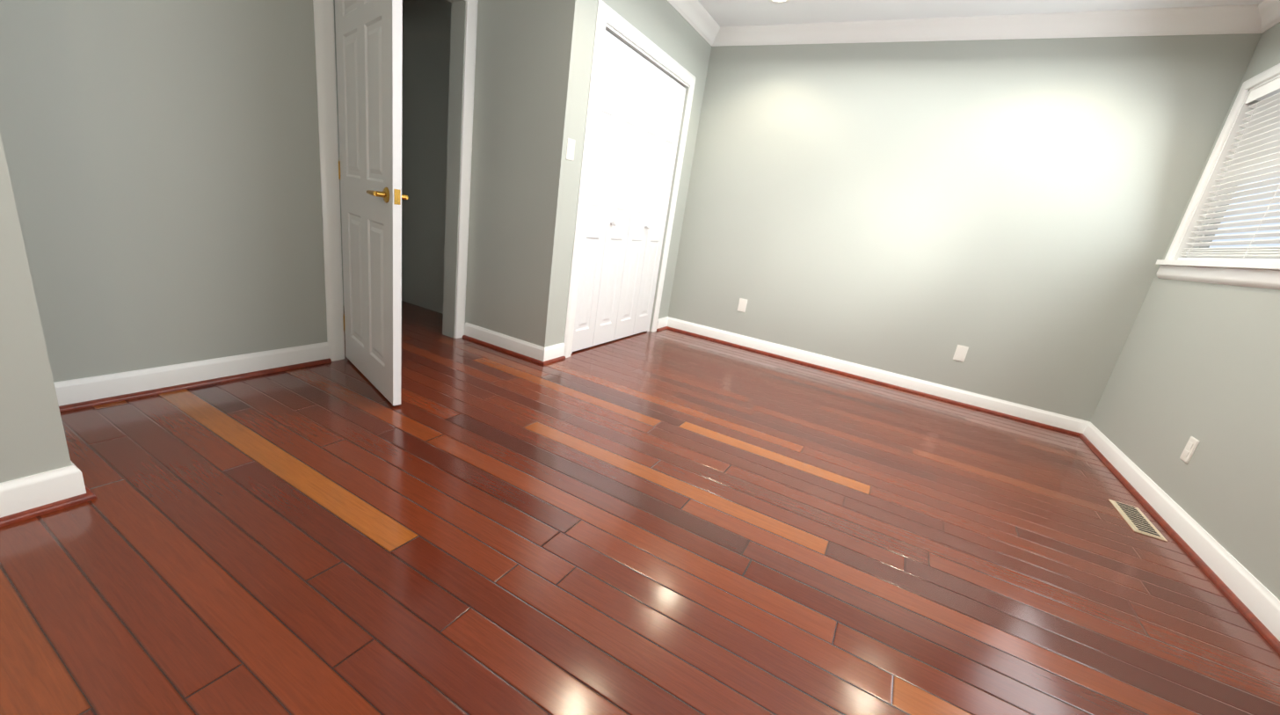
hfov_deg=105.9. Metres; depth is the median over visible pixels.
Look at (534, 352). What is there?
baseboard
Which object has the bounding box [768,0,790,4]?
recessed light
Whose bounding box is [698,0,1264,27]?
ceiling
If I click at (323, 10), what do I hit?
door frame
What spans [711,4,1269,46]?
crown molding
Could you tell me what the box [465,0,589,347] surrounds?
wall
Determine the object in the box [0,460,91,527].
baseboard
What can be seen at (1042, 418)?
baseboard
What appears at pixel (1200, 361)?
wall
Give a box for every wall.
[0,0,465,382]
[0,132,71,482]
[401,0,450,313]
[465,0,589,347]
[556,0,711,343]
[667,33,1262,421]
[1090,21,1279,600]
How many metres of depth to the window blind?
2.45 m
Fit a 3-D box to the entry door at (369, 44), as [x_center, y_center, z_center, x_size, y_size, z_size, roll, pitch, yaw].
[-1.264,-0.848,2.209,0.752,2.016,0.280,17,18,26]
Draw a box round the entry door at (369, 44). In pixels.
[334,0,408,405]
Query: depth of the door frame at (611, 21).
3.15 m
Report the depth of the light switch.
2.84 m
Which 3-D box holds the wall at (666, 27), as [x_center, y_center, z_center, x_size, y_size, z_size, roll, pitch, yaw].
[-0.034,-1.360,3.664,0.120,2.542,1.712,17,18,26]
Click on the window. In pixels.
(1203, 241)
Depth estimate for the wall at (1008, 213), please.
3.45 m
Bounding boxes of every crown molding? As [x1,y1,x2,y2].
[667,0,719,45]
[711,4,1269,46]
[1243,0,1279,31]
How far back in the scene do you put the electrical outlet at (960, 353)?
3.57 m
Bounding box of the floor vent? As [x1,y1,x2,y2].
[1108,499,1167,541]
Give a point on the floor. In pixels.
(666, 522)
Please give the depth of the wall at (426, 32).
3.76 m
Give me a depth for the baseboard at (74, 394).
2.12 m
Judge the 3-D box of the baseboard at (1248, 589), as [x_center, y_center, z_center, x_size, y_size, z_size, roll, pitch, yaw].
[1.431,1.089,0.463,0.030,0.110,6.657,17,18,26]
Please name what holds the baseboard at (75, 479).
attached to the wall at (32, 440)
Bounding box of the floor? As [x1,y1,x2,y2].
[0,300,1279,714]
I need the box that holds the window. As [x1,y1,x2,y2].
[1155,63,1279,289]
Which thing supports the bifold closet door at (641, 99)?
in the wall at (666, 27)
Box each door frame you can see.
[312,0,478,361]
[563,0,695,357]
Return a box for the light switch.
[565,138,574,160]
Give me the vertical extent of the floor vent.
0.008 m
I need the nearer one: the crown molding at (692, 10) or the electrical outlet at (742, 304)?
the crown molding at (692, 10)
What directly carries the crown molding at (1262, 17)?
attached to the wall at (1200, 361)
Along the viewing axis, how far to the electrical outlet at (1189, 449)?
2.22 m
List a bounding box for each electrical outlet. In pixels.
[737,298,747,312]
[952,344,968,361]
[1179,436,1199,464]
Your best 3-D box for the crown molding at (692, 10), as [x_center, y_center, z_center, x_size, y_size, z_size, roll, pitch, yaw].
[0.150,-2.459,3.136,0.090,0.108,1.805,17,18,26]
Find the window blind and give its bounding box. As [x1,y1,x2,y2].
[1177,77,1279,261]
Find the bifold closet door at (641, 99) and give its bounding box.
[571,29,686,353]
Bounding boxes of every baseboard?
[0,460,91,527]
[53,341,331,412]
[63,464,97,502]
[462,322,552,364]
[661,316,1086,435]
[1077,421,1279,654]
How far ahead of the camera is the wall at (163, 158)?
1.94 m

